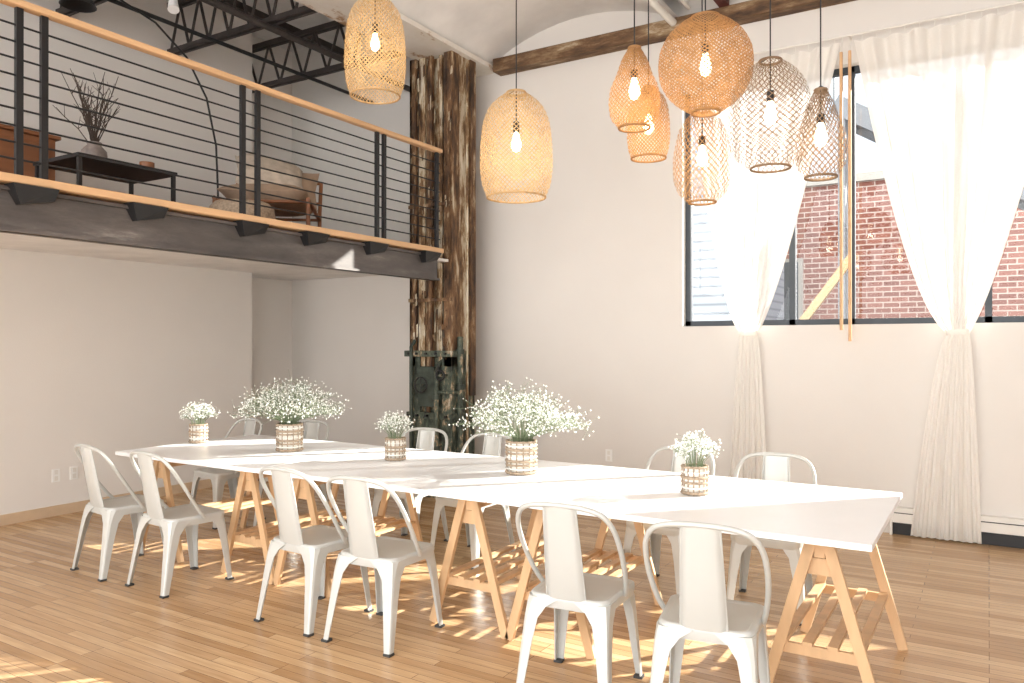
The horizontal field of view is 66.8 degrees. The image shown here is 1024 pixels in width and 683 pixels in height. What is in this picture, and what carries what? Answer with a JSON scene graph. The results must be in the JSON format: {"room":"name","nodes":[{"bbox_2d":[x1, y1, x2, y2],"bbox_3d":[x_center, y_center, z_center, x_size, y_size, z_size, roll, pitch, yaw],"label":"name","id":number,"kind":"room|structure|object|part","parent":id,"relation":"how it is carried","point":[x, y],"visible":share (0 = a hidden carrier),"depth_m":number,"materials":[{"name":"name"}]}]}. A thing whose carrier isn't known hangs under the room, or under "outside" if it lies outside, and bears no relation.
{"room":"loft dining room","nodes":[
{"label":"loft dining room","id":0,"kind":"room"},
{"bbox_2d":[55,0,106,16],"bbox_3d":[-3.151,-3.168,6.402,2.105,0.518,0.090,0,0,32],"label":"roof truss","id":1,"kind":"object","parent":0,"point":[62,10],"depth_m":6.86,"materials":[{"name":"black metal"}]},
{"bbox_2d":[0,0,291,514],"bbox_3d":[-5.345,-1.154,5.613,0.820,5.400,9.970,0,0,32],"label":"wall","id":2,"kind":"structure","parent":0,"point":[107,355],"depth_m":7.52,"materials":[{"name":"paint"}]},
{"bbox_2d":[52,468,59,481],"bbox_3d":[-4.058,1.192,6.911,0.010,0.115,0.070,0,0,32],"label":"wall outlet","id":3,"kind":"object","parent":2,"relation":"attached to","point":[55,472],"visible":1,"depth_m":6.91,"materials":[{"name":"white plastic"}]},
{"bbox_2d":[70,466,77,479],"bbox_3d":[-3.974,1.192,7.047,0.010,0.115,0.070,0,0,32],"label":"wall outlet","id":4,"kind":"object","parent":2,"relation":"attached to","point":[73,470],"visible":1,"depth_m":7.04,"materials":[{"name":"white plastic"}]},
{"bbox_2d":[0,477,238,525],"bbox_3d":[-5.260,1.499,4.943,0.018,0.090,8.930,0,0,32],"label":"baseboard","id":5,"kind":"structure","parent":2,"relation":"attached to","point":[34,514],"depth_m":6.95,"materials":[{"name":"brown wood"}]},
{"bbox_2d":[0,171,443,280],"bbox_3d":[-4.115,-0.738,4.247,2.705,0.300,8.930,0,0,32],"label":"mezzanine","id":6,"kind":"object","parent":2,"relation":"attached to","point":[37,214],"visible":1,"depth_m":5.35,"materials":[{"name":"brown wood"}]},
{"bbox_2d":[0,123,60,180],"bbox_3d":[-4.044,-1.251,5.888,0.510,0.750,0.960,0,0,32],"label":"wood sideboard","id":7,"kind":"object","parent":6,"relation":"on","point":[6,131],"visible":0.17,"depth_m":5.95,"materials":[{"name":"brown wood"}]},
{"bbox_2d":[33,152,177,201],"bbox_3d":[-2.843,-1.049,5.455,0.550,0.345,0.720,0,0,32],"label":"coffee table","id":8,"kind":"object","parent":6,"relation":"on","point":[68,161],"visible":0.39,"depth_m":5.40,"materials":[{"name":"black wood"}]},
{"bbox_2d":[53,69,119,157],"bbox_3d":[-2.935,-1.566,5.409,0.427,0.686,0.444,0,0,-38],"label":"vase","id":9,"kind":"object","parent":8,"relation":"on","point":[93,149],"visible":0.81,"depth_m":5.39,"materials":[{"name":"grey ceramic"}]},
{"bbox_2d":[139,161,154,167],"bbox_3d":[-2.606,-1.250,5.545,0.100,0.054,0.100,0,0,32],"label":"bowl","id":10,"kind":"object","parent":8,"relation":"on","point":[144,163],"visible":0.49,"depth_m":5.50,"materials":[{"name":"brown wood"}]},
{"bbox_2d":[120,0,188,58],"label":"arc floor lamp","id":11,"kind":"object","parent":6,"relation":"on","point":[124,2],"depth_m":6.52,"materials":[{"name":"black metal"}]},
{"bbox_2d":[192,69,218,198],"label":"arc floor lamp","id":12,"kind":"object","parent":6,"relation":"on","point":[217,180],"depth_m":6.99,"materials":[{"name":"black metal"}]},
{"bbox_2d":[0,0,442,247],"bbox_3d":[-3.018,-1.363,3.575,0.070,0.944,8.930,0,0,32],"label":"railing","id":13,"kind":"object","parent":6,"relation":"on","point":[20,6],"depth_m":5.09,"materials":[{"name":"black metal"}]},
{"bbox_2d":[209,199,275,218],"bbox_3d":[-2.100,-0.975,6.044,0.500,0.200,0.500,0,0,32],"label":"pouf","id":14,"kind":"object","parent":6,"relation":"on","point":[221,204],"visible":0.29,"depth_m":5.84,"materials":[{"name":"beige fabric"}]},
{"bbox_2d":[212,154,322,226],"bbox_3d":[-2.139,-1.274,6.906,0.796,0.779,0.873,0,0,-6],"label":"lounge chair","id":15,"kind":"object","parent":6,"relation":"on","point":[230,193],"visible":0.67,"depth_m":6.70,"materials":[{"name":"brown wood"}]},
{"bbox_2d":[217,184,317,216],"bbox_3d":[-2.133,-1.243,6.851,0.740,0.200,0.720,0,-4,-6],"label":"seat cushion","id":16,"kind":"object","parent":15,"relation":"on","point":[230,193],"depth_m":6.56,"materials":[{"name":"beige fabric"}]},
{"bbox_3d":[-2.139,-1.196,6.898,0.796,0.622,0.859,0,0,-6],"label":"frame","id":17,"kind":"part","parent":15,"relation":"part of","materials":[{"name":"brown wood"}]},
{"bbox_2d":[235,154,302,188],"bbox_3d":[-2.133,-1.453,6.851,0.600,0.240,0.500,9,36,-26],"label":"pillow","id":18,"kind":"object","parent":15,"relation":"on","point":[268,163],"depth_m":6.74,"materials":[{"name":"fabric"}]},
{"bbox_2d":[302,173,319,210],"bbox_3d":[-2.174,-1.392,7.209,0.740,0.420,0.200,0,-22,-6],"label":"cushion","id":19,"kind":"object","parent":15,"relation":"on","point":[309,185],"depth_m":7.22,"materials":[{"name":"beige fabric"}]},
{"bbox_2d":[167,0,317,54],"bbox_3d":[-2.576,-3.166,7.339,2.105,0.518,0.090,0,0,32],"label":"roof truss","id":20,"kind":"object","parent":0,"point":[297,12],"depth_m":7.41,"materials":[{"name":"black metal"}]},
{"bbox_2d":[218,0,348,57],"bbox_3d":[-4.033,-3.477,4.814,1.360,0.070,9.970,0,0,32],"label":"roof truss","id":21,"kind":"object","parent":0,"point":[258,14],"depth_m":8.54,"materials":[{"name":"black metal"}]},
{"bbox_2d":[252,20,402,92],"bbox_3d":[-2.153,-3.163,8.488,2.584,0.518,0.090,0,0,32],"label":"roof truss","id":22,"kind":"object","parent":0,"point":[267,45],"depth_m":8.54,"materials":[{"name":"black metal"}]},
{"bbox_2d":[252,258,447,280],"bbox_3d":[-1.770,-0.821,8.660,3.065,0.090,1.035,0,0,32],"label":"ceiling","id":23,"kind":"structure","parent":0,"point":[314,273],"depth_m":8.98,"materials":[{"name":"paint"}]},
{"bbox_2d":[294,0,493,76],"bbox_3d":[-2.980,-3.293,4.167,0.530,0.830,9.970,0,0,32],"label":"roof","id":24,"kind":"structure","parent":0,"point":[421,42],"depth_m":7.26,"materials":[{"name":"white paint"}]},
{"bbox_2d":[106,0,409,104],"bbox_3d":[-3.986,-2.861,4.783,0.650,0.088,9.970,0,0,32],"label":"conduit pipe","id":25,"kind":"object","parent":24,"relation":"attached to","point":[214,3],"visible":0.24,"depth_m":7.30,"materials":[{"name":"metal"}]},
{"bbox_2d":[167,0,179,13],"bbox_3d":[-2.711,-2.736,6.230,0.087,0.204,0.124,0,0,-13],"label":"track spotlight","id":26,"kind":"object","parent":25,"relation":"attached to","point":[173,7],"visible":1,"depth_m":6.20,"materials":[{"name":"white plastic"}]},
{"bbox_2d":[238,0,688,64],"bbox_3d":[-0.794,-3.412,2.826,11.500,0.900,9.970,0,0,32],"label":"ceiling","id":27,"kind":"structure","parent":0,"point":[486,29],"depth_m":7.58,"materials":[{"name":"paint"}]},
{"bbox_2d":[344,0,405,104],"bbox_3d":[-0.896,-2.388,5.085,0.401,1.575,0.401,0,0,32],"label":"pendant lamp","id":28,"kind":"object","parent":27,"relation":"hanging from","point":[375,45],"visible":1,"depth_m":4.99,"materials":[{"name":"brown wicker"}]},
{"bbox_3d":[-0.896,-2.595,5.086,0.102,1.161,0.100,0,0,32],"label":"cord and socket","id":29,"kind":"part","parent":28,"relation":"part of","materials":[{"name":"black metal"}]},
{"bbox_3d":[-0.896,-1.958,5.084,0.060,0.115,0.058,0,0,32],"label":"bulb","id":30,"kind":"part","parent":28,"relation":"part of","materials":[{"name":"beige glass"}]},
{"bbox_2d":[480,0,552,203],"bbox_3d":[0.025,-2.005,4.519,0.426,2.345,0.426,0,0,32],"label":"pendant lamp","id":31,"kind":"object","parent":27,"relation":"hanging from","point":[516,144],"visible":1,"depth_m":4.42,"materials":[{"name":"beige wicker"}]},
{"bbox_3d":[0.025,-2.196,4.520,0.098,1.962,0.098,0,0,-25],"label":"cord and socket","id":32,"kind":"part","parent":31,"relation":"part of","materials":[{"name":"black metal"}]},
{"bbox_3d":[0.025,-1.158,4.517,0.060,0.115,0.058,0,0,32],"label":"bulb","id":33,"kind":"part","parent":31,"relation":"part of","materials":[{"name":"beige glass"}]},
{"bbox_3d":[0.025,-1.142,4.517,0.426,0.620,0.426,0,0,32],"label":"lamp shade","id":34,"kind":"part","parent":31,"relation":"part of","materials":[{"name":"beige wicker"}]},
{"bbox_2d":[608,0,660,132],"bbox_3d":[0.641,-2.146,4.071,0.270,2.065,0.270,0,0,32],"label":"pendant lamp","id":35,"kind":"object","parent":27,"relation":"hanging from","point":[634,91],"visible":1,"depth_m":4.02,"materials":[{"name":"brown wicker"}]},
{"bbox_3d":[0.641,-1.329,4.069,0.270,0.430,0.270,0,0,32],"label":"lamp shade","id":36,"kind":"part","parent":35,"relation":"part of","materials":[{"name":"beige wicker"}]},
{"bbox_3d":[0.641,-2.279,4.072,0.100,1.800,0.100,0,0,32],"label":"cord and socket","id":37,"kind":"part","parent":35,"relation":"part of","materials":[{"name":"black metal"}]},
{"bbox_3d":[0.641,-1.321,4.069,0.060,0.115,0.058,0,0,32],"label":"bulb","id":38,"kind":"part","parent":35,"relation":"part of","materials":[{"name":"beige glass"}]},
{"bbox_2d":[627,0,669,162],"bbox_3d":[0.773,-2.105,4.401,0.242,2.145,0.242,0,0,32],"label":"pendant lamp","id":39,"kind":"object","parent":27,"relation":"hanging from","point":[651,131],"visible":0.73,"depth_m":4.34,"materials":[{"name":"beige wicker"}]},
{"bbox_3d":[0.773,-1.238,4.398,0.242,0.410,0.242,0,0,32],"label":"lamp shade","id":40,"kind":"part","parent":39,"relation":"part of","materials":[{"name":"wicker"}]},
{"bbox_3d":[0.773,-1.228,4.398,0.060,0.115,0.058,0,0,32],"label":"bulb","id":41,"kind":"part","parent":39,"relation":"part of","materials":[{"name":"beige glass"}]},
{"bbox_3d":[0.773,-2.232,4.401,0.100,1.892,0.100,0,0,32],"label":"cord and socket","id":42,"kind":"part","parent":39,"relation":"part of","materials":[{"name":"black metal"}]},
{"bbox_2d":[645,0,690,25],"bbox_3d":[-1.038,-2.963,2.874,0.203,0.153,9.800,0,0,32],"label":"ceiling pipe","id":43,"kind":"object","parent":27,"relation":"attached to","point":[654,4],"depth_m":6.85,"materials":[{"name":"white metal"}]},
{"bbox_2d":[673,0,731,205],"bbox_3d":[1.037,-1.966,4.238,0.316,2.425,0.316,0,0,32],"label":"pendant lamp","id":44,"kind":"object","parent":27,"relation":"hanging from","point":[702,158],"visible":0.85,"depth_m":4.20,"materials":[{"name":"brown wicker"}]},
{"bbox_3d":[1.037,-1.008,4.236,0.316,0.510,0.316,0,0,32],"label":"lamp shade","id":45,"kind":"part","parent":44,"relation":"part of","materials":[{"name":"beige wicker"}]},
{"bbox_3d":[1.037,-2.123,4.239,0.100,2.110,0.100,0,0,32],"label":"cord and socket","id":46,"kind":"part","parent":44,"relation":"part of","materials":[{"name":"black metal"}]},
{"bbox_3d":[1.037,-1.011,4.236,0.060,0.115,0.058,0,0,32],"label":"bulb","id":47,"kind":"part","parent":44,"relation":"part of","materials":[{"name":"beige glass"}]},
{"bbox_2d":[658,0,753,117],"bbox_3d":[0.979,-2.166,3.934,0.470,2.025,0.471,0,0,32],"label":"pendant lamp","id":48,"kind":"object","parent":27,"relation":"hanging from","point":[705,67],"visible":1,"depth_m":3.81,"materials":[{"name":"brown wicker"}]},
{"bbox_3d":[0.979,-2.318,3.934,0.100,1.722,0.108,0,0,-16],"label":"cord and socket","id":49,"kind":"part","parent":48,"relation":"part of","materials":[{"name":"black metal"}]},
{"bbox_3d":[0.979,-1.399,3.932,0.060,0.115,0.058,0,0,32],"label":"bulb","id":50,"kind":"part","parent":48,"relation":"part of","materials":[{"name":"beige glass"}]},
{"bbox_2d":[727,0,814,173],"bbox_3d":[1.252,-2.007,3.766,0.404,2.345,0.404,0,0,32],"label":"pendant lamp","id":51,"kind":"object","parent":27,"relation":"hanging from","point":[770,115],"visible":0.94,"depth_m":3.72,"materials":[{"name":"beige wicker"}]},
{"bbox_3d":[1.252,-2.171,3.767,0.098,2.018,0.098,0,0,-25],"label":"cord and socket","id":52,"kind":"part","parent":51,"relation":"part of","materials":[{"name":"black metal"}]},
{"bbox_3d":[1.252,-1.104,3.764,0.060,0.115,0.058,0,0,32],"label":"bulb","id":53,"kind":"part","parent":51,"relation":"part of","materials":[{"name":"beige glass"}]},
{"bbox_3d":[1.252,-1.099,3.764,0.404,0.530,0.404,0,0,32],"label":"lamp shade","id":54,"kind":"part","parent":51,"relation":"part of","materials":[{"name":"beige wicker"}]},
{"bbox_2d":[794,0,847,181],"bbox_3d":[1.448,-1.972,3.646,0.235,2.415,0.235,0,0,32],"label":"pendant lamp","id":55,"kind":"object","parent":27,"relation":"hanging from","point":[820,138],"visible":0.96,"depth_m":3.61,"materials":[{"name":"beige wicker"}]},
{"bbox_3d":[1.448,-0.967,3.643,0.060,0.115,0.058,0,0,32],"label":"bulb","id":56,"kind":"part","parent":55,"relation":"part of","materials":[{"name":"beige glass"}]},
{"bbox_3d":[1.448,-0.975,3.643,0.235,0.420,0.235,0,0,32],"label":"lamp shade","id":57,"kind":"part","parent":55,"relation":"part of","materials":[{"name":"brown wicker"}]},
{"bbox_3d":[1.448,-2.102,3.646,0.100,2.156,0.100,0,0,32],"label":"cord and socket","id":58,"kind":"part","parent":55,"relation":"part of","materials":[{"name":"black metal"}]},
{"bbox_2d":[0,479,1023,682],"bbox_3d":[-0.643,1.638,2.866,11.700,0.200,10.220,0,0,32],"label":"floor","id":59,"kind":"structure","parent":0,"point":[959,605],"depth_m":4.34,"materials":[{"name":"brown wood"}]},
{"bbox_2d":[70,444,163,581],"bbox_3d":[-2.670,1.111,5.306,0.480,0.867,0.502,0,0,38],"label":"dining chair","id":60,"kind":"object","parent":59,"relation":"on","point":[112,509],"visible":0.91,"depth_m":5.14,"materials":[{"name":"metal"}]},
{"bbox_2d":[125,451,233,598],"bbox_3d":[-2.132,1.110,4.976,0.480,0.867,0.502,0,0,36],"label":"dining chair","id":61,"kind":"object","parent":59,"relation":"on","point":[172,520],"visible":1,"depth_m":4.84,"materials":[{"name":"metal"}]},
{"bbox_2d":[143,460,278,562],"bbox_3d":[-2.277,1.182,5.941,0.513,0.738,1.010,0,0,32],"label":"trestle","id":62,"kind":"object","parent":59,"relation":"on","point":[161,471],"visible":0.29,"depth_m":5.85,"materials":[{"name":"brown wood"}]},
{"bbox_2d":[115,434,383,472],"bbox_3d":[-1.881,0.797,5.675,1.475,0.027,1.230,0,0,32],"label":"tabletop","id":63,"kind":"object","parent":62,"relation":"on","point":[246,453],"visible":0.76,"depth_m":5.48,"materials":[{"name":"laminate"}]},
{"bbox_2d":[179,399,220,443],"bbox_3d":[-2.429,0.615,6.021,0.288,0.336,0.268,0,0,2],"label":"flower vase","id":64,"kind":"object","parent":63,"relation":"on","point":[198,431],"visible":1,"depth_m":5.98,"materials":[{"name":"white plant"}]},
{"bbox_2d":[227,368,351,451],"bbox_3d":[-1.570,0.486,5.572,0.826,0.590,0.798,0,0,-10],"label":"flower vase","id":65,"kind":"object","parent":63,"relation":"on","point":[289,433],"visible":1,"depth_m":5.49,"materials":[{"name":"white plant"}]},
{"bbox_2d":[190,418,265,529],"bbox_3d":[-2.464,1.115,6.721,0.480,0.867,0.502,0,0,38],"label":"dining chair","id":66,"kind":"object","parent":59,"relation":"on","point":[218,476],"visible":0.56,"depth_m":6.64,"materials":[{"name":"metal"}]},
{"bbox_2d":[221,471,346,583],"bbox_3d":[-1.484,1.180,5.454,0.513,0.738,1.010,0,0,32],"label":"trestle","id":67,"kind":"object","parent":59,"relation":"on","point":[247,481],"visible":0.44,"depth_m":5.11,"materials":[{"name":"brown wood"}]},
{"bbox_2d":[253,420,328,525],"bbox_3d":[-1.845,1.115,6.552,0.480,0.867,0.502,0,0,29],"label":"dining chair","id":68,"kind":"object","parent":59,"relation":"on","point":[311,431],"visible":0.22,"depth_m":6.72,"materials":[{"name":"metal"}]},
{"bbox_2d":[254,466,373,637],"bbox_3d":[-1.112,1.109,4.361,0.480,0.867,0.502,0,0,34],"label":"dining chair","id":69,"kind":"object","parent":59,"relation":"on","point":[315,542],"visible":0.95,"depth_m":4.19,"materials":[{"name":"metal"}]},
{"bbox_2d":[272,478,425,597],"bbox_3d":[-1.058,1.180,5.193,0.513,0.738,1.010,0,0,32],"label":"trestle","id":70,"kind":"object","parent":59,"relation":"on","point":[303,489],"visible":0.38,"depth_m":4.91,"materials":[{"name":"brown wood"}]},
{"bbox_2d":[256,447,590,501],"bbox_3d":[-0.530,0.795,4.846,1.685,0.027,1.230,0,0,32],"label":"trestle table","id":71,"kind":"object","parent":70,"relation":"on","point":[463,476],"visible":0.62,"depth_m":4.67,"materials":[{"name":"laminate"}]},
{"bbox_2d":[374,410,414,460],"bbox_3d":[-0.773,0.617,5.124,0.267,0.326,0.266,0,0,-8],"label":"flower vase","id":72,"kind":"object","parent":71,"relation":"on","point":[395,446],"visible":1,"depth_m":5.08,"materials":[{"name":"white plant"}]},
{"bbox_2d":[448,377,599,475],"bbox_3d":[0.066,0.496,4.599,0.896,0.566,0.808,0,0,32],"label":"flower vase","id":73,"kind":"object","parent":71,"relation":"on","point":[521,453],"visible":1,"depth_m":4.53,"materials":[{"name":"white plant"}]},
{"bbox_2d":[321,475,444,657],"bbox_3d":[-0.676,1.108,4.093,0.480,0.867,0.502,0,0,29],"label":"dining chair","id":74,"kind":"object","parent":59,"relation":"on","point":[388,556],"visible":1,"depth_m":3.93,"materials":[{"name":"metal"}]},
{"bbox_2d":[372,427,448,541],"bbox_3d":[-0.778,1.113,5.921,0.480,0.867,0.502,0,0,27],"label":"dining chair","id":75,"kind":"object","parent":59,"relation":"on","point":[426,436],"visible":0.35,"depth_m":6.03,"materials":[{"name":"metal"}]},
{"bbox_2d":[404,50,475,497],"bbox_3d":[-0.721,-0.658,7.895,0.633,4.420,0.540,0,0,32],"label":"wood column","id":76,"kind":"structure","parent":59,"relation":"on","point":[441,354],"depth_m":7.80,"materials":[{"name":"brown wood"}]},
{"bbox_2d":[430,433,515,569],"bbox_3d":[-0.276,1.112,5.566,0.480,0.867,0.502,0,0,36],"label":"dining chair","id":77,"kind":"object","parent":59,"relation":"on","point":[491,445],"visible":0.34,"depth_m":5.56,"materials":[{"name":"metal"}]},
{"bbox_2d":[429,499,544,638],"bbox_3d":[0.007,1.178,4.539,0.513,0.738,1.010,0,0,32],"label":"trestle","id":78,"kind":"object","parent":59,"relation":"on","point":[470,512],"visible":0.47,"depth_m":4.19,"materials":[{"name":"brown wood"}]},
{"bbox_2d":[515,501,643,682],"bbox_3d":[0.301,1.106,3.447,0.480,0.867,0.502,0,0,27],"label":"dining chair","id":79,"kind":"object","parent":59,"relation":"on","point":[565,587],"visible":1,"depth_m":3.29,"materials":[{"name":"metal"}]},
{"bbox_2d":[507,509,662,658],"bbox_3d":[0.425,1.177,4.283,0.513,0.738,1.010,0,0,32],"label":"trestle","id":80,"kind":"object","parent":59,"relation":"on","point":[597,555],"visible":0.34,"depth_m":4.00,"materials":[{"name":"brown wood"}]},
{"bbox_2d":[486,465,901,551],"bbox_3d":[0.943,0.792,3.942,1.760,0.027,1.230,0,0,32],"label":"trestle table","id":81,"kind":"object","parent":80,"relation":"on","point":[829,516],"visible":0.98,"depth_m":3.78,"materials":[{"name":"laminate"}]},
{"bbox_2d":[668,428,723,495],"bbox_3d":[0.931,0.610,3.972,0.267,0.334,0.291,0,0,-7],"label":"flower vase","id":82,"kind":"object","parent":81,"relation":"on","point":[694,476],"visible":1,"depth_m":3.92,"materials":[{"name":"white plant"}]},
{"bbox_2d":[621,446,714,593],"bbox_3d":[0.971,1.110,4.824,0.480,0.867,0.502,0,0,38],"label":"dining chair","id":83,"kind":"object","parent":59,"relation":"on","point":[672,533],"visible":0.19,"depth_m":4.77,"materials":[{"name":"metal"}]},
{"bbox_2d":[643,521,771,682],"bbox_3d":[0.792,1.105,3.099,0.480,0.867,0.502,0,0,24],"label":"dining chair","id":84,"kind":"object","parent":59,"relation":"on","point":[701,611],"visible":1,"depth_m":2.93,"materials":[{"name":"metal"}]},
{"bbox_2d":[726,452,816,625],"bbox_3d":[1.506,1.109,4.519,0.480,0.867,0.502,0,0,27],"label":"dining chair","id":85,"kind":"object","parent":59,"relation":"on","point":[776,465],"visible":0.51,"depth_m":4.60,"materials":[{"name":"metal"}]},
{"bbox_2d":[769,544,907,682],"bbox_3d":[1.516,1.175,3.613,0.513,0.738,1.010,0,0,32],"label":"trestle","id":86,"kind":"object","parent":59,"relation":"on","point":[825,562],"visible":0.7,"depth_m":3.29,"materials":[{"name":"brown wood"}]},
{"bbox_2d":[292,0,1023,518],"bbox_3d":[1.964,-1.150,7.122,11.700,5.400,0.250,0,0,32],"label":"wall","id":87,"kind":"structure","parent":0,"point":[580,289],"depth_m":7.57,"materials":[{"name":"paint"}]},
{"bbox_2d":[605,449,611,461],"bbox_3d":[0.946,1.114,7.589,0.070,0.115,0.010,0,0,32],"label":"wall outlet","id":88,"kind":"object","parent":87,"relation":"attached to","point":[608,453],"visible":1,"depth_m":7.58,"materials":[{"name":"white plastic"}]},
{"bbox_2d":[493,0,855,75],"bbox_3d":[3.255,-2.893,6.095,8.020,0.140,0.160,0,0,32],"label":"beam","id":89,"kind":"structure","parent":87,"relation":"attached to","point":[751,11],"depth_m":7.32,"materials":[{"name":"brown wood"}]},
{"bbox_2d":[671,0,1023,71],"bbox_3d":[3.575,-2.489,5.927,4.900,0.067,0.109,0,0,32],"label":"curtain rod","id":90,"kind":"object","parent":87,"relation":"attached to","point":[1018,2],"visible":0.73,"depth_m":6.21,"materials":[{"name":"beige metal"}]},
{"bbox_2d":[688,43,839,479],"bbox_3d":[2.159,-0.459,6.737,1.294,3.985,0.104,0,0,32],"label":"sheer curtain","id":91,"kind":"object","parent":90,"relation":"hanging from","point":[752,226],"visible":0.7,"depth_m":6.77,"materials":[{"name":"white fabric"}]},
{"bbox_2d":[839,38,842,329],"bbox_3d":[2.696,-1.296,6.346,0.025,2.407,0.096,0,0,32],"label":"wand","id":92,"kind":"object","parent":90,"relation":"hanging from","point":[841,52],"visible":1,"depth_m":6.31,"materials":[{"name":"brown wood"}]},
{"bbox_2d":[848,36,851,340],"bbox_3d":[2.751,-1.251,6.311,0.025,2.497,0.096,0,0,32],"label":"wand","id":93,"kind":"object","parent":90,"relation":"hanging from","point":[849,51],"visible":1,"depth_m":6.27,"materials":[{"name":"brown wood"}]},
{"bbox_2d":[854,11,1023,543],"bbox_3d":[3.421,-0.461,5.963,1.454,3.985,0.100,0,0,32],"label":"sheer curtain","id":94,"kind":"object","parent":90,"relation":"hanging from","point":[945,103],"visible":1,"depth_m":5.99,"materials":[{"name":"white fabric"}]},
{"bbox_2d":[685,65,1023,325],"bbox_3d":[3.652,-1.228,6.069,4.720,2.170,0.060,0,0,32],"label":"frame","id":95,"kind":"object","parent":87,"relation":"attached to","point":[988,318],"visible":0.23,"depth_m":6.72,"materials":[{"name":"black metal"}]},
{"bbox_2d":[883,522,888,532],"bbox_3d":[0.126,1.508,8.086,6.890,0.090,0.018,0,0,32],"label":"baseboard","id":96,"kind":"structure","parent":87,"relation":"attached to","point":[886,529],"depth_m":6.29,"materials":[{"name":"paint"}]},
{"bbox_2d":[889,506,1023,548],"bbox_3d":[4.784,1.432,5.191,4.080,0.225,0.080,0,0,32],"label":"baseboard heater","id":97,"kind":"object","parent":87,"relation":"attached to","point":[995,530],"visible":0.49,"depth_m":5.88,"materials":[{"name":"beige metal"}]},
{"bbox_2d":[714,0,728,7],"bbox_3d":[-0.694,-3.073,2.664,0.090,0.220,9.800,0,0,32],"label":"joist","id":98,"kind":"object","parent":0,"point":[721,3],"depth_m":6.78,"materials":[{"name":"brown wood"}]},
{"label":"outside","id":99,"kind":"structure","parent":0,"visible":0},
{"bbox_3d":[14.481,2.683,18.807,55.000,0.200,32.780,0,0,32],"label":"ground","id":100,"kind":"structure","parent":99,"visible":0},
{"bbox_2d":[693,120,783,320],"bbox_3d":[0.563,-0.927,15.497,8.750,7.000,3.000,0,0,32],"label":"building","id":101,"kind":"structure","parent":100,"relation":"on","point":[709,300],"depth_m":12.24,"materials":[{"name":"white"}]},
{"bbox_2d":[800,255,857,318],"bbox_3d":[4.774,0.693,9.975,3.500,3.730,0.120,0,0,32],"label":"timber shoring","id":102,"kind":"object","parent":100,"relation":"on","point":[832,282],"visible":0.14,"depth_m":10.31,"materials":[{"name":"beige wood"}]},
{"bbox_2d":[784,170,1023,319],"bbox_3d":[15.607,-0.943,9.755,27.600,7.000,1.250,0,0,32],"label":"brick building","id":103,"kind":"structure","parent":100,"relation":"on","point":[886,285],"depth_m":14.63,"materials":[{"name":"brick"}]},
{"bbox_2d":[829,76,1023,318],"bbox_3d":[6.998,-0.900,10.257,5.140,6.917,0.860,0,0,32],"label":"stairs","id":104,"kind":"structure","parent":100,"relation":"on","point":[864,128],"depth_m":11.16,"materials":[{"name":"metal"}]}
]}

